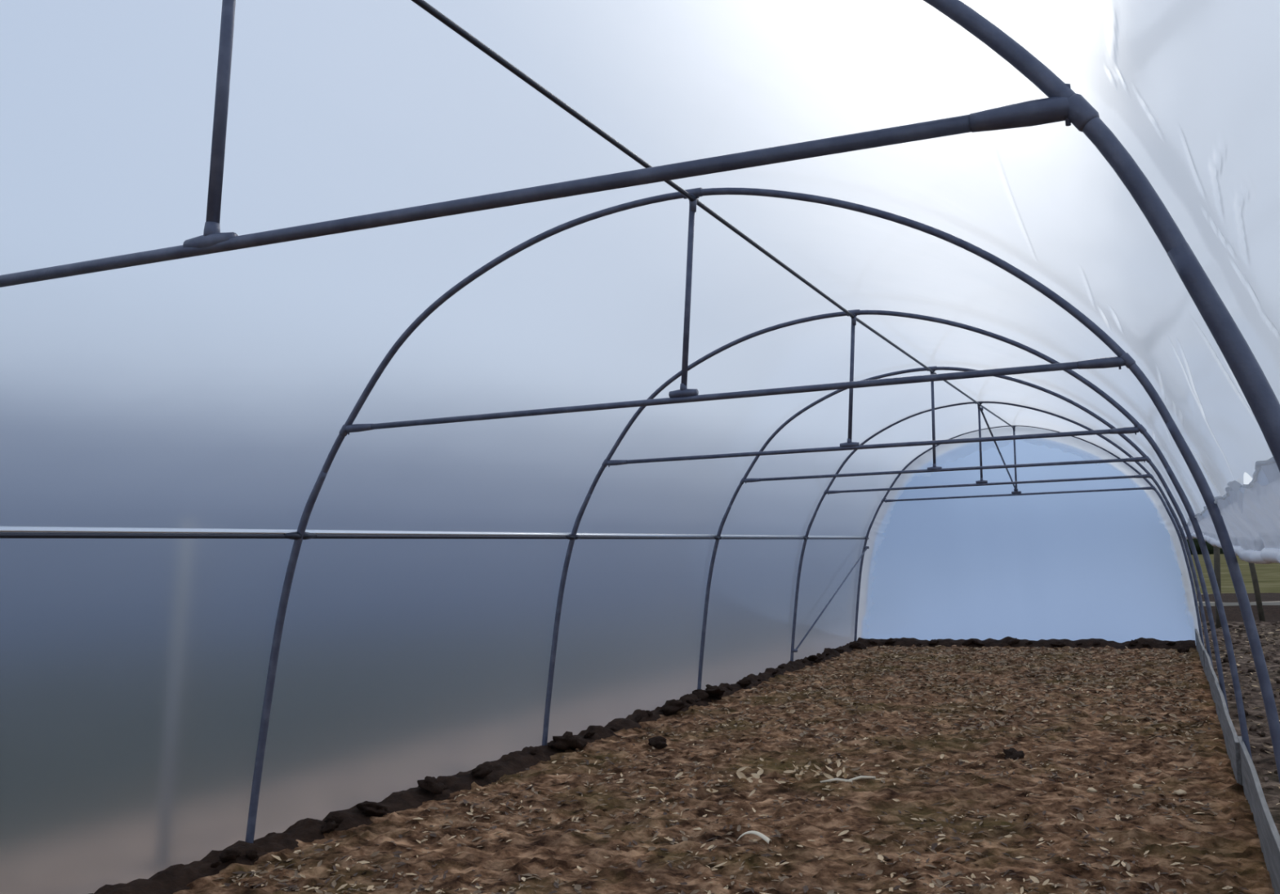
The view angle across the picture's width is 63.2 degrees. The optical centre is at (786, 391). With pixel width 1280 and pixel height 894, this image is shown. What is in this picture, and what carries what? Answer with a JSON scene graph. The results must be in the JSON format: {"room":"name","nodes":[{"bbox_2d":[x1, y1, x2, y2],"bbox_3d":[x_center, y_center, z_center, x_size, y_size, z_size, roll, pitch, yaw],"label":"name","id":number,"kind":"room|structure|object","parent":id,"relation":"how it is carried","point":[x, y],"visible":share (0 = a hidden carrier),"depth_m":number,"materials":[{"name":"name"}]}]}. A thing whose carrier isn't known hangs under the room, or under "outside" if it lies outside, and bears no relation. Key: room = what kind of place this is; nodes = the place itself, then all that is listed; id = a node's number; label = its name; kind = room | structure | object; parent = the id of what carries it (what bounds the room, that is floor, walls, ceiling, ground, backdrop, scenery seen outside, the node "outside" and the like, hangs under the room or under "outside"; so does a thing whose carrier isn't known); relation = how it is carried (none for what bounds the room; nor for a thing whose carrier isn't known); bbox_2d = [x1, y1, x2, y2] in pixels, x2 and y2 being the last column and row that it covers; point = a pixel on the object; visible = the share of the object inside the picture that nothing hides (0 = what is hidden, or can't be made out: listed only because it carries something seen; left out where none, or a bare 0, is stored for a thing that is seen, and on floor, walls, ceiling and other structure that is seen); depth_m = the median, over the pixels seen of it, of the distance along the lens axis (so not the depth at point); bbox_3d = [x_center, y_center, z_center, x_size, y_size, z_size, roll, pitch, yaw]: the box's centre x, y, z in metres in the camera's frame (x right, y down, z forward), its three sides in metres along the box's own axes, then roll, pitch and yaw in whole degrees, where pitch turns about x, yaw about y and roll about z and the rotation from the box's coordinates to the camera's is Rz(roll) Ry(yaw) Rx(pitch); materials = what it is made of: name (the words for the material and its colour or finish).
{"room":"polytunnel greenhouse","nodes":[
{"label":"polytunnel greenhouse","id":0,"kind":"room"},
{"bbox_2d":[0,532,864,893],"bbox_3d":[-2.147,2.057,7.986,0.298,1.877,19.930,-5,-9,20],"label":"wall","id":1,"kind":"structure","parent":0,"point":[134,672],"depth_m":6.18,"materials":[{"name":"plastic"}]},
{"bbox_2d":[0,526,868,539],"bbox_3d":[-1.682,1.271,8.995,0.044,0.059,17.912,-5,-9,20],"label":"rail","id":2,"kind":"object","parent":1,"relation":"attached to","point":[5,531],"visible":1,"depth_m":6.03,"materials":[{"name":"grey"}]},
{"bbox_2d":[0,0,1279,536],"bbox_3d":[0.259,0.117,7.379,4.954,1.781,19.930,-5,-9,20],"label":"ceiling","id":3,"kind":"structure","parent":0,"point":[214,390],"depth_m":4.54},
{"bbox_2d":[1177,457,1279,564],"bbox_3d":[3.352,1.161,8.330,0.174,0.272,15.702,-5,-9,20],"label":"curtain","id":4,"kind":"object","parent":3,"relation":"hanging from","point":[1251,520],"visible":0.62,"depth_m":3.09,"materials":[{"name":"white plastic"}]},
{"bbox_2d":[173,644,1274,893],"bbox_3d":[1.234,3.066,9.616,5.460,0.103,14.350,-5,-9,20],"label":"floor","id":5,"kind":"structure","parent":0,"point":[1237,840],"depth_m":6.45,"materials":[{"name":"brown soil"}]},
{"bbox_2d":[91,640,857,893],"bbox_3d":[-1.161,3.228,10.449,0.275,0.155,14.300,-5,-9,20],"label":"bank","id":6,"kind":"object","parent":5,"relation":"on","point":[175,878],"visible":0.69,"depth_m":6.72,"materials":[{"name":"soil"}]},
{"bbox_2d":[210,861,222,867],"bbox_3d":[-2.988,2.479,5.372,0.054,0.037,0.043,3,-10,-28],"label":"clod","id":7,"kind":"object","parent":6,"relation":"on","point":[217,864],"visible":1,"depth_m":5.36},
{"bbox_2d":[219,847,241,862],"bbox_3d":[-2.974,2.479,5.482,0.105,0.073,0.116,1,-9,-13],"label":"clod","id":8,"kind":"object","parent":6,"relation":"on","point":[226,855],"visible":1,"depth_m":5.45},
{"bbox_2d":[245,848,257,860],"bbox_3d":[-2.905,2.516,5.569,0.061,0.051,0.069,3,-10,-27],"label":"clod","id":9,"kind":"object","parent":6,"relation":"on","point":[251,855],"visible":1,"depth_m":5.55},
{"bbox_2d":[320,821,338,833],"bbox_3d":[-2.708,2.575,6.062,0.103,0.067,0.115,-6,-10,28],"label":"clod","id":10,"kind":"object","parent":6,"relation":"on","point":[330,826],"visible":1,"depth_m":6.04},
{"bbox_2d":[324,814,344,823],"bbox_3d":[-2.729,2.585,6.185,0.098,0.057,0.084,-7,-11,33],"label":"clod","id":11,"kind":"object","parent":6,"relation":"on","point":[338,820],"visible":0.85,"depth_m":6.17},
{"bbox_2d":[355,800,389,817],"bbox_3d":[-2.616,2.646,6.482,0.174,0.129,0.272,-1,-9,-1],"label":"clod","id":12,"kind":"object","parent":6,"relation":"on","point":[370,808],"visible":0.98,"depth_m":6.42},
{"bbox_2d":[417,776,448,794],"bbox_3d":[-2.400,2.673,6.977,0.210,0.105,0.164,-5,-9,21],"label":"clod","id":13,"kind":"object","parent":6,"relation":"on","point":[432,784],"visible":1,"depth_m":6.93,"materials":[{"name":"soil"}]},
{"bbox_2d":[470,764,493,777],"bbox_3d":[-2.217,2.766,7.467,0.160,0.082,0.164,-3,-9,7],"label":"clod","id":14,"kind":"object","parent":6,"relation":"on","point":[483,771],"visible":1,"depth_m":7.43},
{"bbox_2d":[529,747,537,755],"bbox_3d":[-2.009,2.861,8.139,0.052,0.042,0.092,-2,-9,2],"label":"clod","id":15,"kind":"object","parent":6,"relation":"on","point":[533,751],"visible":1,"depth_m":8.12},
{"bbox_2d":[547,731,587,751],"bbox_3d":[-1.802,2.898,8.475,0.335,0.160,0.235,3,-10,-26],"label":"clod","id":16,"kind":"object","parent":6,"relation":"on","point":[566,741],"visible":1,"depth_m":8.40,"materials":[{"name":"soil"}]},
{"bbox_2d":[583,731,595,737],"bbox_3d":[-1.722,2.997,8.930,0.091,0.078,0.110,-9,-12,41],"label":"clod","id":17,"kind":"object","parent":6,"relation":"on","point":[588,735],"visible":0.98,"depth_m":8.90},
{"bbox_2d":[635,712,642,722],"bbox_3d":[-1.403,3.109,9.763,0.070,0.086,0.134,-1,-9,-4],"label":"clod","id":18,"kind":"object","parent":6,"relation":"on","point":[638,717],"visible":1,"depth_m":9.75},
{"bbox_2d":[645,710,653,715],"bbox_3d":[-1.328,3.117,9.935,0.060,0.054,0.070,4,-11,-33],"label":"clod","id":19,"kind":"object","parent":6,"relation":"on","point":[649,713],"visible":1,"depth_m":9.92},
{"bbox_2d":[658,698,688,715],"bbox_3d":[-1.127,3.153,10.229,0.274,0.161,0.261,7,-12,-44],"label":"clod","id":20,"kind":"object","parent":6,"relation":"on","point":[672,706],"visible":1,"depth_m":10.16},
{"bbox_2d":[685,699,693,704],"bbox_3d":[-1.018,3.234,10.686,0.094,0.054,0.070,-9,-12,42],"label":"clod","id":21,"kind":"object","parent":6,"relation":"on","point":[689,701],"visible":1,"depth_m":10.66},
{"bbox_2d":[692,688,709,701],"bbox_3d":[-0.934,3.280,11.084,0.198,0.119,0.210,-8,-11,35],"label":"clod","id":22,"kind":"object","parent":6,"relation":"on","point":[700,693],"visible":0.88,"depth_m":11.04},
{"bbox_2d":[705,684,722,699],"bbox_3d":[-0.804,3.319,11.325,0.240,0.144,0.138,-4,-9,18],"label":"clod","id":23,"kind":"object","parent":6,"relation":"on","point":[708,686],"visible":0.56,"depth_m":11.32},
{"bbox_2d":[705,687,725,697],"bbox_3d":[-0.782,3.294,11.200,0.222,0.132,0.256,1,-9,-18],"label":"clod","id":24,"kind":"object","parent":6,"relation":"on","point":[717,691],"visible":0.91,"depth_m":11.15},
{"bbox_2d":[737,680,748,685],"bbox_3d":[-0.503,3.396,11.959,0.133,0.061,0.083,-3,-9,8],"label":"clod","id":25,"kind":"object","parent":6,"relation":"on","point":[743,682],"visible":1,"depth_m":11.94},
{"bbox_2d":[737,678,752,687],"bbox_3d":[-0.490,3.451,12.150,0.148,0.104,0.184,-8,-11,37],"label":"clod","id":26,"kind":"object","parent":6,"relation":"on","point":[748,680],"visible":0.58,"depth_m":12.13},
{"bbox_2d":[771,669,778,675],"bbox_3d":[-0.142,3.577,13.059,0.095,0.070,0.104,-4,-9,17],"label":"clod","id":27,"kind":"object","parent":6,"relation":"on","point":[775,671],"visible":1,"depth_m":13.03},
{"bbox_2d":[807,654,817,661],"bbox_3d":[0.368,3.758,14.440,0.135,0.104,0.207,5,-11,-37],"label":"clod","id":28,"kind":"object","parent":6,"relation":"on","point":[813,657],"visible":1,"depth_m":14.40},
{"bbox_2d":[813,656,823,663],"bbox_3d":[0.468,3.820,14.577,0.176,0.109,0.147,2,-10,-24],"label":"clod","id":29,"kind":"object","parent":6,"relation":"on","point":[818,660],"visible":0.93,"depth_m":14.53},
{"bbox_2d":[834,647,844,653],"bbox_3d":[0.814,3.979,15.736,0.151,0.086,0.124,5,-11,-34],"label":"clod","id":30,"kind":"object","parent":6,"relation":"on","point":[841,650],"visible":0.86,"depth_m":15.70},
{"bbox_2d":[848,642,858,648],"bbox_3d":[1.085,4.040,16.313,0.161,0.095,0.105,-5,-9,19],"label":"clod","id":31,"kind":"object","parent":6,"relation":"on","point":[854,645],"visible":1,"depth_m":16.29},
{"bbox_2d":[850,641,866,649],"bbox_3d":[1.169,4.098,16.483,0.226,0.152,0.250,4,-10,-32],"label":"clod","id":32,"kind":"object","parent":6,"relation":"on","point":[861,646],"visible":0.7,"depth_m":16.44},
{"bbox_2d":[648,846,656,850],"bbox_3d":[-0.731,2.491,5.586,0.046,0.015,0.017,3,-10,-25],"label":"dry leaf","id":33,"kind":"object","parent":5,"relation":"on","point":[652,848],"visible":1,"depth_m":5.59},
{"bbox_2d":[648,736,666,748],"bbox_3d":[-1.086,2.962,8.649,0.161,0.101,0.198,0,-9,-8],"label":"clod","id":34,"kind":"object","parent":5,"relation":"on","point":[658,742],"visible":0.99,"depth_m":8.59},
{"bbox_2d":[212,645,1248,893],"bbox_3d":[1.516,3.126,10.117,4.996,0.109,12.352,-5,-9,20],"label":"leaf litter","id":35,"kind":"object","parent":5,"relation":"on","point":[934,846],"visible":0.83,"depth_m":6.17,"materials":[{"name":"plant"}]},
{"bbox_2d":[736,766,747,771],"bbox_3d":[-0.320,2.746,7.452,0.083,0.031,0.020,0,-9,-11],"label":"dry leaf","id":36,"kind":"object","parent":35,"relation":"on","point":[744,767],"visible":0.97,"depth_m":7.45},
{"bbox_2d":[783,769,795,773],"bbox_3d":[0.025,2.676,7.218,0.088,0.016,0.021,-1,-9,-6],"label":"dry leaf","id":37,"kind":"object","parent":35,"relation":"on","point":[787,771],"visible":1,"depth_m":7.22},
{"bbox_2d":[826,889,834,893],"bbox_3d":[0.207,2.330,4.764,0.024,0.010,0.063,-6,-10,26],"label":"dry leaf","id":38,"kind":"object","parent":35,"relation":"on","point":[831,891],"visible":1,"depth_m":4.77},
{"bbox_2d":[836,769,841,777],"bbox_3d":[0.371,2.672,7.170,0.034,0.034,0.080,-6,-10,25],"label":"dry leaf","id":39,"kind":"object","parent":35,"relation":"on","point":[839,772],"visible":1,"depth_m":7.17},
{"bbox_2d":[844,775,875,782],"bbox_3d":[0.510,2.682,7.091,0.288,0.040,0.024,6,-11,-40],"label":"twig","id":40,"kind":"object","parent":35,"relation":"on","point":[860,776],"visible":1,"depth_m":7.10,"materials":[{"name":"wood"}]},
{"bbox_2d":[877,854,884,861],"bbox_3d":[0.477,2.356,5.179,0.030,0.011,0.076,0,-9,-8],"label":"dry leaf","id":41,"kind":"object","parent":35,"relation":"on","point":[880,857],"visible":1,"depth_m":5.19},
{"bbox_2d":[1060,866,1074,871],"bbox_3d":[1.357,2.305,4.949,0.073,0.027,0.036,-3,-9,8],"label":"dry leaf","id":42,"kind":"object","parent":35,"relation":"on","point":[1064,868],"visible":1,"depth_m":4.94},
{"bbox_2d":[736,771,746,778],"bbox_3d":[-0.310,2.679,7.146,0.078,0.055,0.026,-2,-9,3],"label":"dry leaf","id":43,"kind":"object","parent":5,"relation":"on","point":[740,775],"visible":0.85,"depth_m":7.15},
{"bbox_2d":[736,831,771,844],"bbox_3d":[-0.179,2.466,5.677,0.192,0.057,0.050,-4,-9,17],"label":"bark curl","id":44,"kind":"object","parent":5,"relation":"on","point":[763,837],"visible":1,"depth_m":5.67,"materials":[{"name":"beige"}]},
{"bbox_2d":[751,773,759,778],"bbox_3d":[-0.213,2.680,7.144,0.074,0.027,0.031,-7,-10,31],"label":"dry leaf","id":45,"kind":"object","parent":5,"relation":"on","point":[754,775],"visible":1,"depth_m":7.15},
{"bbox_2d":[756,768,763,775],"bbox_3d":[-0.184,2.686,7.226,0.037,0.038,0.072,-8,-11,38],"label":"dry leaf","id":46,"kind":"object","parent":5,"relation":"on","point":[760,771],"visible":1,"depth_m":7.24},
{"bbox_2d":[244,186,1279,843],"bbox_3d":[-0.539,0.789,5.093,5.462,3.720,0.047,-5,-9,20],"label":"arch","id":47,"kind":"object","parent":5,"relation":"on","point":[684,394],"visible":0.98,"depth_m":5.14,"materials":[{"name":"metal"}]},
{"bbox_2d":[668,382,698,397],"bbox_3d":[-0.521,-0.004,5.201,0.150,0.072,0.045,-5,-9,20],"label":"socket","id":48,"kind":"object","parent":47,"relation":"attached to","point":[683,392],"depth_m":5.18,"materials":[{"name":"metal"}]},
{"bbox_2d":[682,186,702,212],"bbox_3d":[-0.486,-0.996,5.331,0.100,0.123,0.047,-5,-9,20],"label":"socket","id":49,"kind":"object","parent":47,"relation":"attached to","point":[696,191],"depth_m":5.31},
{"bbox_2d":[822,773,834,778],"bbox_3d":[0.293,2.660,7.088,0.084,0.036,0.014,-6,-10,29],"label":"dry leaf","id":50,"kind":"object","parent":5,"relation":"on","point":[827,775],"visible":1,"depth_m":7.09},
{"bbox_2d":[820,777,852,782],"bbox_3d":[0.344,2.672,7.037,0.223,0.033,0.032,-4,-9,15],"label":"twig","id":51,"kind":"object","parent":5,"relation":"on","point":[834,779],"visible":1,"depth_m":7.04,"materials":[{"name":"wood"}]},
{"bbox_2d":[838,830,848,835],"bbox_3d":[0.322,2.490,5.778,0.068,0.024,0.027,1,-9,-15],"label":"dry leaf","id":52,"kind":"object","parent":5,"relation":"on","point":[842,833],"visible":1,"depth_m":5.78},
{"bbox_2d":[842,838,853,841],"bbox_3d":[0.340,2.471,5.645,0.060,0.010,0.022,-4,-9,13],"label":"dry leaf","id":53,"kind":"object","parent":5,"relation":"on","point":[845,839],"visible":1,"depth_m":5.65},
{"bbox_2d":[875,869,883,874],"bbox_3d":[0.462,2.381,5.077,0.047,0.016,0.017,3,-10,-28],"label":"dry leaf","id":54,"kind":"object","parent":5,"relation":"on","point":[880,871],"visible":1,"depth_m":5.08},
{"bbox_2d":[542,309,1252,759],"bbox_3d":[0.471,1.194,7.832,5.462,3.703,0.047,-5,-9,20],"label":"arch","id":55,"kind":"object","parent":5,"relation":"on","point":[850,445],"visible":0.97,"depth_m":7.87,"materials":[{"name":"metal"}]},
{"bbox_2d":[411,0,1015,428],"bbox_3d":[0.700,-0.554,8.549,0.084,0.102,17.427,-5,-9,20],"label":"pipe","id":56,"kind":"object","parent":55,"relation":"attached to","point":[425,6],"visible":1,"depth_m":4.55,"materials":[{"name":"grey"}]},
{"bbox_2d":[840,438,859,447],"bbox_3d":[0.491,0.400,7.939,0.150,0.072,0.045,-5,-9,20],"label":"socket","id":57,"kind":"object","parent":55,"relation":"attached to","point":[850,443],"depth_m":7.92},
{"bbox_2d":[846,309,859,324],"bbox_3d":[0.531,-0.584,8.066,0.100,0.123,0.047,-5,-9,20],"label":"socket","id":58,"kind":"object","parent":55,"relation":"attached to","point":[855,312],"depth_m":8.05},
{"bbox_2d":[897,877,907,882],"bbox_3d":[0.566,2.365,4.961,0.048,0.019,0.018,1,-9,-17],"label":"dry leaf","id":59,"kind":"object","parent":5,"relation":"on","point":[902,879],"visible":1,"depth_m":4.96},
{"bbox_2d":[648,644,1210,753],"bbox_3d":[2.253,3.422,12.132,4.936,0.114,8.078,-5,-9,20],"label":"litter","id":60,"kind":"object","parent":5,"relation":"on","point":[1004,662],"visible":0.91,"depth_m":11.75,"materials":[{"name":"beige plant"}]},
{"bbox_2d":[935,878,943,885],"bbox_3d":[0.725,2.315,4.836,0.020,0.018,0.054,5,-11,-35],"label":"dry leaf","id":61,"kind":"object","parent":5,"relation":"on","point":[939,882],"visible":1,"depth_m":4.84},
{"bbox_2d":[697,365,1229,713],"bbox_3d":[1.510,1.585,10.651,5.462,3.736,0.047,-5,-9,20],"label":"arch","id":62,"kind":"object","parent":5,"relation":"on","point":[1144,458],"visible":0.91,"depth_m":10.72,"materials":[{"name":"metal"}]},
{"bbox_2d":[927,365,937,374],"bbox_3d":[1.552,-0.207,10.895,0.100,0.123,0.047,-5,-9,20],"label":"socket","id":63,"kind":"object","parent":62,"relation":"attached to","point":[935,368],"depth_m":10.88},
{"bbox_2d":[927,463,942,470],"bbox_3d":[1.556,0.795,10.748,0.150,0.072,0.045,-5,-9,20],"label":"socket","id":64,"kind":"object","parent":62,"relation":"attached to","point":[935,468],"depth_m":10.73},
{"bbox_2d":[790,401,1213,669],"bbox_3d":[2.550,1.980,13.474,5.462,3.761,0.047,-5,-9,20],"label":"arch","id":65,"kind":"object","parent":5,"relation":"on","point":[981,482],"visible":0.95,"depth_m":13.55,"materials":[{"name":"metal"}]},
{"bbox_2d":[792,546,869,652],"bbox_3d":[0.738,3.093,15.654,0.063,1.422,3.166,-5,-10,23],"label":"brace","id":66,"kind":"object","parent":65,"relation":"attached to","point":[866,547],"visible":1,"depth_m":15.40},
{"bbox_2d":[975,478,987,483],"bbox_3d":[2.589,1.182,13.575,0.150,0.072,0.045,-5,-9,20],"label":"socket","id":67,"kind":"object","parent":65,"relation":"attached to","point":[981,481],"depth_m":13.55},
{"bbox_2d":[1003,747,1024,759],"bbox_3d":[1.734,2.785,7.768,0.175,0.141,0.197,-9,-11,38],"label":"clod","id":68,"kind":"object","parent":5,"relation":"on","point":[1011,753],"visible":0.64,"depth_m":7.75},
{"bbox_2d":[857,636,1195,648],"bbox_3d":[3.636,3.951,16.126,5.230,0.172,0.260,-5,-9,20],"label":"bank","id":69,"kind":"object","parent":5,"relation":"on","point":[1086,643],"visible":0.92,"depth_m":15.99,"materials":[{"name":"soil"}]},
{"bbox_2d":[867,639,877,644],"bbox_3d":[1.435,4.134,16.876,0.150,0.118,0.176,1,-9,-15],"label":"clod","id":70,"kind":"object","parent":69,"relation":"on","point":[873,642],"visible":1,"depth_m":16.84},
{"bbox_2d":[884,637,895,644],"bbox_3d":[1.708,4.106,16.801,0.188,0.143,0.232,-4,-9,13],"label":"clod","id":71,"kind":"object","parent":69,"relation":"on","point":[890,641],"visible":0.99,"depth_m":16.72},
{"bbox_2d":[927,639,938,644],"bbox_3d":[2.381,4.048,16.542,0.205,0.094,0.165,-1,-9,-1],"label":"clod","id":72,"kind":"object","parent":69,"relation":"on","point":[931,642],"visible":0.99,"depth_m":16.49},
{"bbox_2d":[962,639,974,646],"bbox_3d":[2.884,4.033,16.359,0.290,0.178,0.148,-10,-12,44],"label":"clod","id":73,"kind":"object","parent":69,"relation":"on","point":[967,642],"visible":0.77,"depth_m":16.29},
{"bbox_2d":[973,640,984,645],"bbox_3d":[3.065,4.008,16.281,0.168,0.113,0.257,2,-10,-23],"label":"clod","id":74,"kind":"object","parent":69,"relation":"on","point":[976,642],"visible":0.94,"depth_m":16.22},
{"bbox_2d":[1007,637,1020,646],"bbox_3d":[3.553,3.962,16.126,0.206,0.167,0.179,0,-9,-12],"label":"clod","id":75,"kind":"object","parent":69,"relation":"on","point":[1012,642],"visible":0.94,"depth_m":16.07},
{"bbox_2d":[1050,641,1065,647],"bbox_3d":[4.212,3.923,15.900,0.240,0.107,0.317,-3,-9,10],"label":"clod","id":76,"kind":"object","parent":69,"relation":"on","point":[1059,644],"visible":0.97,"depth_m":15.80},
{"bbox_2d":[1092,640,1100,645],"bbox_3d":[4.744,3.876,15.696,0.149,0.109,0.128,-9,-12,42],"label":"clod","id":77,"kind":"object","parent":69,"relation":"on","point":[1095,642],"visible":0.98,"depth_m":15.66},
{"bbox_2d":[1128,639,1137,645],"bbox_3d":[5.263,3.803,15.525,0.184,0.096,0.128,2,-9,-21],"label":"clod","id":78,"kind":"object","parent":69,"relation":"on","point":[1135,642],"visible":1,"depth_m":15.48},
{"bbox_2d":[1142,642,1151,647],"bbox_3d":[5.439,3.825,15.451,0.190,0.094,0.186,1,-9,-18],"label":"clod","id":79,"kind":"object","parent":69,"relation":"on","point":[1145,644],"visible":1,"depth_m":15.38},
{"bbox_2d":[1165,641,1176,645],"bbox_3d":[5.766,3.776,15.335,0.134,0.073,0.118,3,-10,-27],"label":"clod","id":80,"kind":"object","parent":69,"relation":"on","point":[1171,643],"visible":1,"depth_m":15.31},
{"bbox_2d":[853,425,1204,648],"bbox_3d":[3.624,2.395,16.384,5.462,3.772,0.047,-5,-9,20],"label":"arch","id":81,"kind":"object","parent":5,"relation":"on","point":[1152,487],"visible":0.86,"depth_m":16.45,"materials":[{"name":"metal"}]},
{"bbox_2d":[980,407,1017,491],"bbox_3d":[3.149,0.904,15.102,0.060,0.990,3.052,-5,-9,20],"label":"brace","id":82,"kind":"object","parent":81,"relation":"attached to","point":[1015,489],"visible":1,"depth_m":14.94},
{"bbox_2d":[1011,490,1021,493],"bbox_3d":[3.699,1.606,16.471,0.150,0.072,0.045,-5,-9,20],"label":"socket","id":83,"kind":"object","parent":81,"relation":"attached to","point":[1012,492],"depth_m":16.45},
{"bbox_2d":[1029,875,1039,883],"bbox_3d":[1.178,2.319,4.870,0.024,0.017,0.064,4,-11,-34],"label":"dry leaf","id":84,"kind":"object","parent":5,"relation":"on","point":[1033,878],"visible":1,"depth_m":4.87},
{"bbox_2d":[1042,879,1049,884],"bbox_3d":[1.219,2.305,4.814,0.052,0.018,0.014,5,-11,-38],"label":"dry leaf","id":85,"kind":"object","parent":5,"relation":"on","point":[1046,881],"visible":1,"depth_m":4.82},
{"bbox_2d":[1076,813,1083,819],"bbox_3d":[1.665,2.408,5.806,0.026,0.025,0.065,0,-9,-9],"label":"dry leaf","id":86,"kind":"object","parent":5,"relation":"on","point":[1079,815],"visible":1,"depth_m":5.81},
{"bbox_2d":[1086,787,1097,792],"bbox_3d":[1.994,2.603,6.691,0.067,0.030,0.059,-2,-9,3],"label":"stone","id":87,"kind":"object","parent":5,"relation":"on","point":[1091,789],"visible":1,"depth_m":6.67,"materials":[{"name":"white stone"}]},
{"bbox_2d":[1132,783,1142,788],"bbox_3d":[2.316,2.606,6.764,0.075,0.035,0.064,-5,-9,20],"label":"stone","id":88,"kind":"object","parent":5,"relation":"on","point":[1135,785],"visible":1,"depth_m":6.74,"materials":[{"name":"white stone"}]},
{"bbox_2d":[1171,789,1186,795],"bbox_3d":[2.500,2.550,6.521,0.085,0.038,0.074,0,-9,-12],"label":"stone","id":89,"kind":"object","parent":5,"relation":"on","point":[1179,792],"visible":1,"depth_m":6.50,"materials":[{"name":"white stone"}]},
{"bbox_2d":[1177,644,1189,653],"bbox_3d":[5.688,3.701,14.682,0.176,0.132,0.189,-7,-10,31],"label":"clod","id":90,"kind":"object","parent":5,"relation":"on","point":[1184,648],"visible":0.84,"depth_m":14.65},
{"bbox_2d":[1195,628,1204,672],"bbox_3d":[5.557,3.469,13.744,0.038,0.320,3.120,-4,-9,20],"label":"plank","id":91,"kind":"object","parent":5,"relation":"on","point":[1199,646],"visible":0.75,"depth_m":13.38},
{"bbox_2d":[1203,648,1218,702],"bbox_3d":[4.541,3.065,10.951,0.037,0.320,3.120,-3,-9,20],"label":"plank","id":92,"kind":"object","parent":5,"relation":"on","point":[1211,675],"visible":0.66,"depth_m":10.78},
{"bbox_2d":[1214,680,1241,785],"bbox_3d":[3.499,2.661,8.150,0.046,0.321,3.120,-5,-9,20],"label":"plank","id":93,"kind":"object","parent":5,"relation":"on","point":[1230,736],"visible":0.8,"depth_m":7.50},
{"bbox_2d":[1237,736,1279,893],"bbox_3d":[2.516,2.266,5.424,0.039,0.320,3.120,-4,-9,20],"label":"plank","id":94,"kind":"object","parent":5,"relation":"on","point":[1267,831],"visible":0.81,"depth_m":5.22,"materials":[{"name":"wood"}]},
{"bbox_2d":[865,439,1192,643],"bbox_3d":[3.671,2.380,16.508,5.240,3.348,0.044,-5,-9,19],"label":"wall","id":95,"kind":"structure","parent":0,"point":[1102,565],"depth_m":16.42,"materials":[{"name":"plastic"}]},
{"bbox_2d":[856,426,1204,643],"bbox_3d":[3.655,2.300,16.481,5.430,3.486,0.049,-5,-9,20],"label":"trim","id":96,"kind":"structure","parent":95,"relation":"attached to","point":[944,453],"depth_m":16.81,"materials":[{"name":"plastic"}]},
{"bbox_2d":[1181,554,1279,594],"bbox_3d":[119.586,13.287,95.949,157.340,0.113,196.000,-5,-9,20],"label":"pasture","id":97,"kind":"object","parent":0,"point":[1268,575],"visible":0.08,"depth_m":43.89,"materials":[{"name":"green plant"}]},
{"bbox_2d":[1179,532,1223,554],"bbox_3d":[56.946,15.685,105.920,39.749,3.700,5.787,-5,-9,20],"label":"hedge","id":98,"kind":"object","parent":97,"relation":"on","point":[1210,548],"visible":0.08,"depth_m":108.44,"materials":[{"name":"green plant"}]},
{"bbox_2d":[1195,592,1279,602],"bbox_3d":[38.273,3.667,19.556,57.340,0.112,4.400,-5,-9,20],"label":"bank","id":99,"kind":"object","parent":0,"point":[1265,597],"visible":0.46,"depth_m":28.47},
{"bbox_2d":[1197,601,1279,605],"bbox_3d":[37.244,3.272,16.766,57.340,0.038,1.600,-5,-9,20],"label":"track","id":100,"kind":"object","parent":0,"point":[1264,602],"visible":0.47,"depth_m":26.04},
{"bbox_2d":[1198,604,1279,622],"bbox_3d":[36.031,2.950,13.442,57.340,0.415,5.500,-5,-9,20],"label":"ground ditch","id":101,"kind":"structure","parent":0,"point":[1272,612],"depth_m":24.44,"materials":[{"name":"soil"}]},
{"bbox_2d":[1248,562,1265,622],"bbox_3d":[9.475,3.948,20.674,0.279,1.929,0.110,-5,-9,20],"label":"fence post","id":102,"kind":"object","parent":101,"relation":"on","point":[1254,576],"visible":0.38,"depth_m":20.62,"materials":[{"name":"brown wood"}]},
{"bbox_2d":[1200,620,1279,835],"bbox_3d":[7.177,3.161,10.879,4.840,0.120,19.000,-5,-9,20],"label":"ground","id":103,"kind":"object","parent":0,"point":[1272,795],"visible":0.5,"depth_m":10.56,"materials":[{"name":"soil"}]},
{"bbox_2d":[1213,546,1221,628],"bbox_3d":[8.042,3.751,19.079,0.208,1.906,0.120,-5,-9,20],"label":"fence post","id":104,"kind":"object","parent":103,"relation":"on","point":[1216,549],"visible":0.36,"depth_m":19.08,"materials":[{"name":"brown wood"}]},
{"bbox_2d":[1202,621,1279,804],"bbox_3d":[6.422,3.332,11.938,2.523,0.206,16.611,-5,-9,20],"label":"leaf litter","id":105,"kind":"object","parent":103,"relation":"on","point":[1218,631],"visible":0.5,"depth_m":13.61,"materials":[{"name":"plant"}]},
{"bbox_3d":[-2.187,1.731,0.341,5.460,0.048,5.600,-5,-9,20],"label":"floor","id":106,"kind":"structure","parent":0,"visible":0},
{"bbox_2d":[0,0,1279,471],"bbox_3d":[-1.504,0.409,2.480,5.462,3.724,0.047,-5,-9,20],"label":"arch","id":107,"kind":"object","parent":106,"relation":"on","point":[1062,103],"visible":1,"depth_m":1.97,"materials":[{"name":"metal"}]},
{"bbox_2d":[182,221,238,248],"bbox_3d":[-1.443,-0.388,2.573,0.150,0.072,0.045,-5,-9,20],"label":"socket","id":108,"kind":"object","parent":107,"relation":"attached to","point":[212,237],"depth_m":2.55,"materials":[{"name":"metal"}]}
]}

